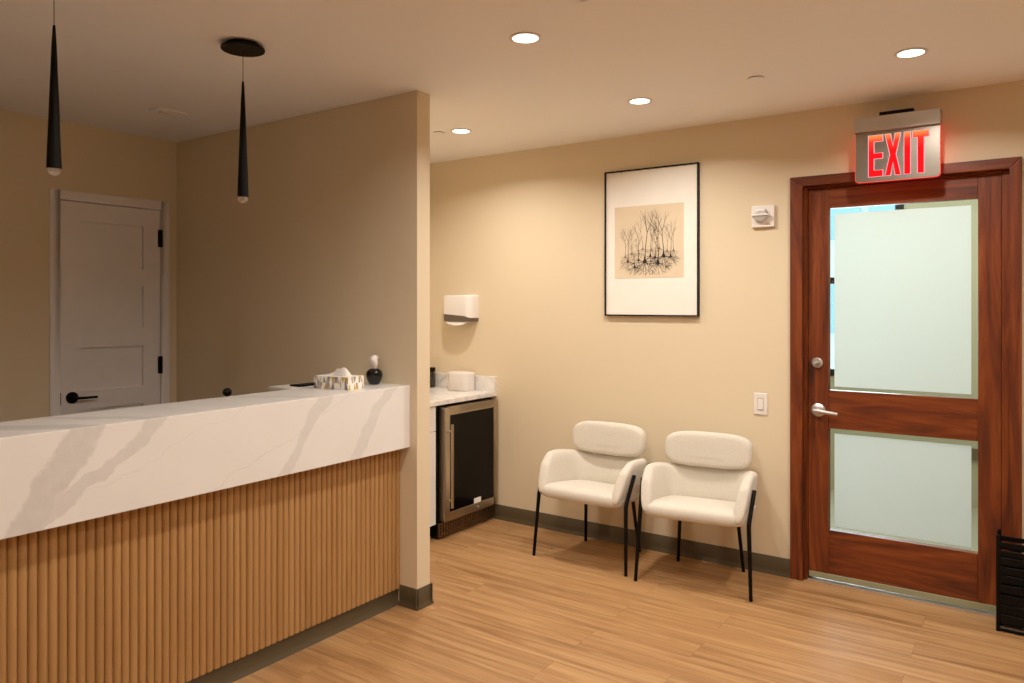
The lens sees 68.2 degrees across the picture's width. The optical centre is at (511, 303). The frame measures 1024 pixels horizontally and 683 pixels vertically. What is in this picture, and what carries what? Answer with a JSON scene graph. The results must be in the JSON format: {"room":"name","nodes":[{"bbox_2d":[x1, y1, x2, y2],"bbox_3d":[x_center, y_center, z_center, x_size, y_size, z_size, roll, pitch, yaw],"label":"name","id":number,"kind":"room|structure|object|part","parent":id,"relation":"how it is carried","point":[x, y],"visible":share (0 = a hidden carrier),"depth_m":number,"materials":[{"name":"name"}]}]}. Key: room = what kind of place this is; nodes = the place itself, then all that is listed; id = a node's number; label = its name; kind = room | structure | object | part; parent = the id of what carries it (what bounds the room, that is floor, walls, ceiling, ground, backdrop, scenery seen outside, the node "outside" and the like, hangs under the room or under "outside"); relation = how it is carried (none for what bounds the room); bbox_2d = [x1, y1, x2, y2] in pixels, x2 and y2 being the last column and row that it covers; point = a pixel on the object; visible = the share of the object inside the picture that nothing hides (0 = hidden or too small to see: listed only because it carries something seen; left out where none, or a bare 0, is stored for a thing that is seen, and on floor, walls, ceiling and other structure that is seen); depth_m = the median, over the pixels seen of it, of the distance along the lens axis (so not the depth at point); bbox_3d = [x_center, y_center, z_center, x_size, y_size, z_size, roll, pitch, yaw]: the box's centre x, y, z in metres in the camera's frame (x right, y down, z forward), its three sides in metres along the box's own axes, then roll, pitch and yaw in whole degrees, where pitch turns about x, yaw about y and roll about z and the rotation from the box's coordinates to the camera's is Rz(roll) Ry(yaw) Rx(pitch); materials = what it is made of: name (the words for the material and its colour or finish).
{"room":"clinic waiting room","nodes":[
{"label":"clinic waiting room","id":0,"kind":"room"},
{"bbox_2d":[0,109,176,421],"bbox_3d":[-3.310,0.226,3.408,0.140,2.549,6.995,0,0,35],"label":"wall","id":1,"kind":"structure","parent":0,"point":[96,160],"depth_m":4.24,"materials":[{"name":"beige paint"}]},
{"bbox_2d":[49,189,168,416],"bbox_3d":[-2.432,0.422,4.584,0.151,2.156,0.716,0,0,35],"label":"door","id":2,"kind":"structure","parent":1,"relation":"in","point":[109,254],"depth_m":4.54,"materials":[{"name":"white paint"}]},
{"bbox_3d":[-2.546,0.543,4.377,0.010,0.068,0.068,0,0,35],"label":"handle","id":3,"kind":"part","parent":2,"relation":"part of","materials":[{"name":"black metal"}]},
{"bbox_3d":[-2.492,0.544,4.408,0.047,0.021,0.132,0,0,35],"label":"lever","id":4,"kind":"part","parent":2,"relation":"part of","materials":[{"name":"black metal"}]},
{"bbox_2d":[177,91,429,600],"bbox_3d":[-1.294,0.226,4.347,2.089,2.549,0.095,0,0,35],"label":"wall partition","id":5,"kind":"structure","parent":0,"point":[324,267],"depth_m":4.13,"materials":[{"name":"beige paint"}]},
{"bbox_2d":[398,583,433,610],"bbox_3d":[-0.954,1.450,4.110,1.288,0.100,0.123,0,0,35],"label":"baseboard","id":6,"kind":"structure","parent":5,"relation":"attached to","point":[411,598],"depth_m":3.74,"materials":[{"name":"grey rubber"}]},
{"bbox_2d":[0,0,1023,162],"bbox_3d":[-0.625,-1.099,1.458,6.735,0.100,7.115,0,0,35],"label":"ceiling","id":7,"kind":"structure","parent":0,"point":[118,60],"depth_m":3.26,"materials":[{"name":"paint"}]},
{"bbox_2d":[46,25,61,175],"bbox_3d":[-1.494,-0.739,2.466,0.170,0.642,0.170,0,0,35],"label":"pendant lamp","id":8,"kind":"object","parent":7,"relation":"hanging from","point":[53,158],"visible":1,"depth_m":2.46,"materials":[{"name":"black metal"}]},
{"bbox_2d":[149,107,187,116],"bbox_3d":[-1.867,-1.040,4.110,0.090,0.018,0.170,0,0,35],"label":"ceiling speaker","id":9,"kind":"object","parent":7,"relation":"attached to","point":[160,110],"visible":1,"depth_m":4.08,"materials":[{"name":"paint"}]},
{"bbox_2d":[220,39,264,202],"bbox_3d":[-1.085,-0.728,3.051,0.170,0.642,0.170,0,0,35],"label":"pendant lamp","id":10,"kind":"object","parent":7,"relation":"hanging from","point":[237,47],"visible":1,"depth_m":3.04,"materials":[{"name":"black metal"}]},
{"bbox_3d":[-1.085,-0.664,3.051,0.044,0.467,0.044,0,0,35],"label":"lamp shade","id":11,"kind":"part","parent":10,"relation":"part of","materials":[{"name":"black metal"}]},
{"bbox_2d":[432,131,444,134],"bbox_3d":[-0.449,-1.045,4.630,0.080,0.008,0.080,0,0,35],"label":"sprinkler cover","id":12,"kind":"object","parent":7,"relation":"attached to","point":[436,132],"visible":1,"depth_m":4.62,"materials":[{"name":"grey plastic"}]},
{"bbox_2d":[451,128,471,133],"bbox_3d":[-0.308,-1.046,4.577,0.128,0.006,0.128,0,0,35],"label":"recessed light","id":13,"kind":"object","parent":7,"relation":"in","point":[459,130],"visible":1,"depth_m":4.58,"materials":[{"name":"white plastic"}]},
{"bbox_2d":[509,32,541,43],"bbox_3d":[0.053,-1.046,2.976,0.128,0.006,0.128,0,0,35],"label":"recessed light","id":14,"kind":"object","parent":7,"relation":"in","point":[521,37],"visible":1,"depth_m":2.97,"materials":[{"name":"white plastic"}]},
{"bbox_2d":[574,0,594,3],"bbox_3d":[0.275,-1.045,2.419,0.304,0.008,0.300,0,0,35],"label":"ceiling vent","id":15,"kind":"object","parent":7,"relation":"in","point":[577,1],"visible":1,"depth_m":2.60,"materials":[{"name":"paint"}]},
{"bbox_2d":[627,97,651,104],"bbox_3d":[0.660,-1.046,3.900,0.128,0.006,0.128,0,0,35],"label":"recessed light","id":16,"kind":"object","parent":7,"relation":"in","point":[635,101],"visible":1,"depth_m":3.90,"materials":[{"name":"white plastic"}]},
{"bbox_2d":[747,76,764,81],"bbox_3d":[1.133,-1.045,3.509,0.080,0.008,0.080,0,0,35],"label":"sprinkler cover","id":17,"kind":"object","parent":7,"relation":"attached to","point":[753,78],"visible":1,"depth_m":3.50,"materials":[{"name":"grey plastic"}]},
{"bbox_2d":[894,48,927,58],"bbox_3d":[1.664,-1.046,3.153,0.128,0.006,0.128,0,0,35],"label":"recessed light","id":18,"kind":"object","parent":7,"relation":"in","point":[911,52],"visible":1,"depth_m":3.15,"materials":[{"name":"white plastic"}]},
{"bbox_2d":[233,489,1023,682],"bbox_3d":[0.135,1.550,2.284,7.035,0.100,9.340,0,0,35],"label":"floor","id":19,"kind":"structure","parent":0,"point":[500,612],"depth_m":3.48,"materials":[{"name":"brown wood"}]},
{"bbox_2d":[0,382,409,682],"bbox_3d":[-1.939,0.951,2.491,0.927,1.099,3.684,0,0,35],"label":"reception desk","id":20,"kind":"object","parent":19,"relation":"on","point":[219,539],"visible":0.97,"depth_m":2.84,"materials":[{"name":"stone"}]},
{"bbox_2d":[0,382,409,539],"bbox_3d":[-1.699,0.554,2.330,0.349,0.305,3.674,0,0,35],"label":"countertop","id":21,"kind":"structure","parent":20,"relation":"on","point":[61,470],"depth_m":2.75,"materials":[{"name":"stone"}]},
{"bbox_2d":[222,388,231,396],"bbox_3d":[-1.291,0.562,3.425,0.100,0.365,0.100,0,0,35],"label":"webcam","id":22,"kind":"object","parent":20,"relation":"on","point":[227,391],"visible":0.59,"depth_m":3.41,"materials":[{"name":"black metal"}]},
{"bbox_2d":[268,382,313,390],"bbox_3d":[-0.988,0.408,3.807,0.176,0.015,0.439,0,0,35],"label":"shelf","id":23,"kind":"object","parent":20,"relation":"attached to","point":[280,387],"depth_m":3.64,"materials":[{"name":"white stone"}]},
{"bbox_2d":[290,382,313,386],"bbox_3d":[-1.014,0.396,3.721,0.075,0.009,0.140,0,0,35],"label":"phone","id":24,"kind":"object","parent":20,"relation":"on","point":[308,383],"visible":0.76,"depth_m":3.68,"materials":[{"name":"black plastic"}]},
{"bbox_2d":[314,367,363,389],"bbox_3d":[-0.827,0.351,3.611,0.208,0.100,0.114,0,0,28],"label":"tissue box","id":25,"kind":"object","parent":20,"relation":"on","point":[341,379],"visible":1,"depth_m":3.57,"materials":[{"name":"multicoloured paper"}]},
{"bbox_2d":[366,368,382,384],"bbox_3d":[-0.689,0.362,3.782,0.083,0.080,0.083,0,0,35],"label":"vase","id":26,"kind":"object","parent":20,"relation":"on","point":[374,376],"visible":1,"depth_m":3.75,"materials":[{"name":"black ceramic"}]},
{"bbox_2d":[369,355,377,368],"bbox_3d":[-0.695,0.294,3.787,0.069,0.076,0.053,0,0,35],"label":"flower","id":27,"kind":"object","parent":26,"relation":"on","point":[373,361],"visible":1,"depth_m":3.77,"materials":[{"name":"paper"}]},
{"bbox_2d":[430,406,435,526],"bbox_3d":[-0.955,1.071,4.649,0.629,0.856,0.758,0,0,35],"label":"base cabinet","id":28,"kind":"object","parent":19,"relation":"on","point":[432,409],"visible":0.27,"depth_m":4.75,"materials":[{"name":"white laminate"}]},
{"bbox_3d":[-0.596,0.724,4.630,0.018,0.156,0.375,0,0,35],"label":"drawer","id":29,"kind":"part","parent":28,"relation":"part of","materials":[{"name":"white laminate"}]},
{"bbox_2d":[430,372,496,406],"bbox_3d":[-0.779,0.575,4.903,0.664,0.134,1.404,0,0,35],"label":"countertop","id":30,"kind":"structure","parent":28,"relation":"on","point":[484,386],"depth_m":5.28,"materials":[{"name":"stone"}]},
{"bbox_2d":[430,367,434,387],"bbox_3d":[-0.599,0.538,5.548,0.074,0.145,0.074,0,0,35],"label":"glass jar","id":31,"kind":"object","parent":30,"relation":"on","point":[432,369],"visible":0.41,"depth_m":5.52,"materials":[{"name":"black glass"}]},
{"bbox_2d":[448,371,474,391],"bbox_3d":[-0.359,0.545,5.353,0.198,0.132,0.130,0,0,35],"label":"box","id":32,"kind":"object","parent":30,"relation":"on","point":[463,381],"visible":1,"depth_m":5.29,"materials":[{"name":"white plastic"}]},
{"bbox_3d":[-0.359,0.489,5.353,0.198,0.020,0.130,0,0,35],"label":"lid","id":33,"kind":"part","parent":32,"relation":"part of","materials":[{"name":"white plastic"}]},
{"bbox_2d":[430,397,497,538],"bbox_3d":[-0.515,1.072,5.196,0.704,0.832,0.598,0,0,35],"label":"beverage fridge","id":34,"kind":"object","parent":19,"relation":"on","point":[466,431],"visible":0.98,"depth_m":4.98,"materials":[{"name":"black glass"}]},
{"bbox_3d":[-0.390,1.030,4.802,0.048,0.530,0.018,0,0,35],"label":"handle","id":35,"kind":"part","parent":34,"relation":"part of","materials":[{"name":"metal"}]},
{"bbox_3d":[-0.282,1.022,5.041,0.042,0.622,0.474,0,0,35],"label":"glass pane","id":36,"kind":"part","parent":34,"relation":"part of","materials":[{"name":"black glass"}]},
{"bbox_2d":[532,421,645,576],"bbox_3d":[0.496,1.115,4.506,0.625,0.772,0.475,0,0,35],"label":"armchair","id":37,"kind":"object","parent":19,"relation":"on","point":[605,471],"visible":0.94,"depth_m":4.55,"materials":[{"name":"beige fabric"}]},
{"bbox_3d":[0.170,1.230,4.552,0.037,0.540,0.131,0,0,35],"label":"leg","id":38,"kind":"part","parent":37,"relation":"part of","materials":[{"name":"black metal"}]},
{"bbox_3d":[0.464,1.316,4.760,0.023,0.371,0.077,0,0,2],"label":"leg","id":39,"kind":"part","parent":37,"relation":"part of","materials":[{"name":"black metal"}]},
{"bbox_3d":[0.486,1.101,4.492,0.538,0.075,0.440,0,0,35],"label":"seat","id":40,"kind":"part","parent":37,"relation":"part of","materials":[{"name":"beige fabric"}]},
{"bbox_3d":[0.599,0.827,4.653,0.492,0.196,0.088,0,0,35],"label":"backrest","id":41,"kind":"part","parent":37,"relation":"part of","materials":[{"name":"beige fabric"}]},
{"bbox_3d":[0.652,1.230,4.215,0.037,0.540,0.131,0,0,35],"label":"leg","id":42,"kind":"part","parent":37,"relation":"part of","materials":[{"name":"black metal"}]},
{"bbox_3d":[0.746,1.316,4.563,0.077,0.371,0.023,0,0,-22],"label":"leg","id":43,"kind":"part","parent":37,"relation":"part of","materials":[{"name":"black metal"}]},
{"bbox_2d":[634,431,756,601],"bbox_3d":[1.032,1.115,4.134,0.625,0.772,0.475,0,0,28],"label":"armchair","id":44,"kind":"object","parent":19,"relation":"on","point":[706,483],"visible":1,"depth_m":4.20,"materials":[{"name":"beige fabric"}]},
{"bbox_3d":[0.703,1.230,4.140,0.037,0.540,0.131,0,0,28],"label":"leg","id":45,"kind":"part","parent":44,"relation":"part of","materials":[{"name":"black metal"}]},
{"bbox_3d":[0.970,1.316,4.382,0.023,0.371,0.077,0,0,-5],"label":"leg","id":46,"kind":"part","parent":44,"relation":"part of","materials":[{"name":"black metal"}]},
{"bbox_3d":[1.024,1.101,4.119,0.538,0.075,0.440,0,0,28],"label":"seat","id":47,"kind":"part","parent":44,"relation":"part of","materials":[{"name":"beige fabric"}]},
{"bbox_3d":[1.117,0.827,4.293,0.492,0.196,0.088,0,0,28],"label":"backrest","id":48,"kind":"part","parent":44,"relation":"part of","materials":[{"name":"beige fabric"}]},
{"bbox_3d":[1.273,1.316,4.221,0.077,0.371,0.023,0,0,-29],"label":"leg","id":49,"kind":"part","parent":44,"relation":"part of","materials":[{"name":"black metal"}]},
{"bbox_3d":[1.222,1.230,3.864,0.037,0.540,0.131,0,0,28],"label":"leg","id":50,"kind":"part","parent":44,"relation":"part of","materials":[{"name":"black metal"}]},
{"bbox_2d":[996,529,1023,635],"bbox_3d":[2.406,1.280,3.414,0.366,0.440,0.122,0,0,35],"label":"rack","id":51,"kind":"object","parent":19,"relation":"on","point":[1009,565],"visible":1,"depth_m":3.45,"materials":[{"name":"black plastic"}]},
{"bbox_3d":[2.232,1.280,3.471,0.016,0.440,0.016,0,0,35],"label":"post","id":52,"kind":"part","parent":51,"relation":"part of","materials":[{"name":"black plastic"}]},
{"bbox_3d":[2.293,1.280,3.558,0.016,0.440,0.016,0,0,35],"label":"post","id":53,"kind":"part","parent":51,"relation":"part of","materials":[{"name":"black metal"}]},
{"bbox_2d":[1000,623,1023,632],"bbox_3d":[2.406,1.483,3.414,0.332,0.010,0.114,0,0,35],"label":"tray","id":54,"kind":"object","parent":51,"relation":"on","point":[1005,627],"depth_m":3.44,"materials":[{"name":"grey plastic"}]},
{"bbox_2d":[430,80,1023,558],"bbox_3d":[1.427,0.226,4.291,6.615,2.549,0.120,0,0,35],"label":"wall","id":55,"kind":"structure","parent":0,"point":[521,232],"depth_m":4.66,"materials":[{"name":"beige paint"}]},
{"bbox_2d":[444,295,478,325],"bbox_3d":[-0.371,0.045,5.408,0.251,0.218,0.108,0,0,35],"label":"paper towel dispenser","id":56,"kind":"object","parent":55,"relation":"attached to","point":[458,309],"visible":1,"depth_m":5.35,"materials":[{"name":"white plastic"}]},
{"bbox_2d":[446,321,465,325],"bbox_3d":[-0.395,0.138,5.370,0.185,0.031,0.018,0,0,35],"label":"paper towel","id":57,"kind":"object","parent":56,"relation":"hanging from","point":[455,323],"depth_m":5.37,"materials":[{"name":"white paper"}]},
{"bbox_2d":[435,372,496,390],"bbox_3d":[-0.383,0.559,5.470,0.664,0.103,0.020,0,0,35],"label":"backsplash","id":58,"kind":"structure","parent":55,"relation":"attached to","point":[485,383],"depth_m":5.35,"materials":[{"name":"stone"}]},
{"bbox_2d":[494,504,789,577],"bbox_3d":[0.700,1.450,4.718,2.013,0.100,0.014,0,0,35],"label":"baseboard","id":59,"kind":"structure","parent":55,"relation":"attached to","point":[763,563],"depth_m":4.60,"materials":[{"name":"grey rubber"}]},
{"bbox_2d":[604,162,699,316],"bbox_3d":[0.843,-0.379,4.609,0.617,0.905,0.023,0,0,35],"label":"framed art","id":60,"kind":"object","parent":55,"relation":"attached to","point":[652,214],"visible":1,"depth_m":4.60,"materials":[{"name":"black metal"}]},
{"bbox_2d":[754,393,767,414],"bbox_3d":[1.392,0.559,4.234,0.076,0.119,0.012,0,0,35],"label":"light switch","id":61,"kind":"object","parent":55,"relation":"attached to","point":[760,399],"visible":1,"depth_m":4.23,"materials":[{"name":"white plastic"}]},
{"bbox_2d":[751,205,774,227],"bbox_3d":[1.393,-0.489,4.208,0.126,0.120,0.056,0,0,35],"label":"fire alarm strobe","id":62,"kind":"object","parent":55,"relation":"attached to","point":[761,216],"visible":1,"depth_m":4.20,"materials":[{"name":"white plastic"}]},
{"bbox_2d":[854,108,941,182],"bbox_3d":[1.933,-0.789,3.788,0.386,0.346,0.124,0,0,35],"label":"exit sign","id":63,"kind":"object","parent":55,"relation":"attached to","point":[902,144],"visible":1,"depth_m":3.74,"materials":[{"name":"metal"}]},
{"bbox_2d":[790,156,1021,616],"bbox_3d":[1.984,0.405,3.880,1.051,2.190,0.158,0,0,35],"label":"door","id":64,"kind":"structure","parent":55,"relation":"in","point":[902,278],"depth_m":3.85,"materials":[{"name":"mahogany grain"},{"name":"frosted glass"},{"name":"satin chrome"}]},
{"bbox_3d":[1.551,0.406,4.119,0.066,2.188,0.020,0,0,35],"label":"casing","id":65,"kind":"part","parent":64,"relation":"part of","materials":[{"name":"brown wood"}]},
{"bbox_3d":[1.653,0.574,4.087,0.072,0.072,0.016,0,0,35],"label":"handle","id":66,"kind":"part","parent":64,"relation":"part of","materials":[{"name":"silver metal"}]},
{"bbox_3d":[1.674,0.575,4.034,0.122,0.031,0.054,0,0,35],"label":"lever","id":67,"kind":"part","parent":64,"relation":"part of","materials":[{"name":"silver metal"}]},
{"bbox_3d":[1.994,0.941,3.884,0.684,0.546,0.006,0,0,35],"label":"glass pane","id":68,"kind":"part","parent":64,"relation":"part of","materials":[{"name":"white glass"}]},
{"bbox_3d":[1.994,-0.025,3.884,0.684,0.977,0.006,0,0,35],"label":"glass pane","id":69,"kind":"part","parent":64,"relation":"part of","materials":[{"name":"white glass"}]},
{"bbox_3d":[1.995,-0.569,3.886,0.683,0.109,0.042,0,0,35],"label":"rail","id":70,"kind":"part","parent":64,"relation":"part of","materials":[{"name":"brown wood"}]},
{"bbox_3d":[1.995,0.566,3.886,0.683,0.205,0.042,0,0,35],"label":"rail","id":71,"kind":"part","parent":64,"relation":"part of","materials":[{"name":"brown wood"}]},
{"bbox_3d":[1.995,1.337,3.886,0.683,0.246,0.042,0,0,35],"label":"rail","id":72,"kind":"part","parent":64,"relation":"part of","materials":[{"name":"brown wood"}]},
{"bbox_3d":[1.955,-0.664,3.837,1.047,0.052,0.020,0,0,35],"label":"casing","id":73,"kind":"part","parent":64,"relation":"part of","materials":[{"name":"brown wood"}]},
{"bbox_3d":[2.365,0.406,3.550,0.048,2.188,0.020,0,0,35],"label":"casing","id":74,"kind":"part","parent":64,"relation":"part of","materials":[{"name":"brown wood"}]},
{"bbox_2d":[830,199,977,508],"bbox_3d":[3.593,0.200,5.492,4.800,2.600,0.120,0,0,35],"label":"wall","id":75,"kind":"structure","parent":0,"point":[974,203],"depth_m":5.57,"materials":[{"name":"paint"}]},
{"bbox_2d":[830,204,903,375],"bbox_3d":[2.588,-0.185,6.158,1.090,1.530,0.080,0,0,35],"label":"window","id":76,"kind":"structure","parent":75,"relation":"in","point":[900,206],"depth_m":6.10,"materials":[{"name":"black metal"}]},
{"bbox_2d":[971,448,977,459],"bbox_3d":[4.291,1.100,4.919,3.000,0.080,0.020,0,0,35],"label":"trim","id":77,"kind":"structure","parent":75,"relation":"attached to","point":[974,451],"depth_m":5.54,"materials":[{"name":"green rubber"}]},
{"label":"outside","id":78,"kind":"structure","parent":0,"visible":0},
{"bbox_2d":[830,205,894,368],"bbox_3d":[4.916,-1.000,9.655,9.000,11.000,0.540,0,0,35],"label":"building","id":79,"kind":"structure","parent":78,"point":[885,207],"depth_m":9.84,"materials":[{"name":"blue glass"}]}
]}

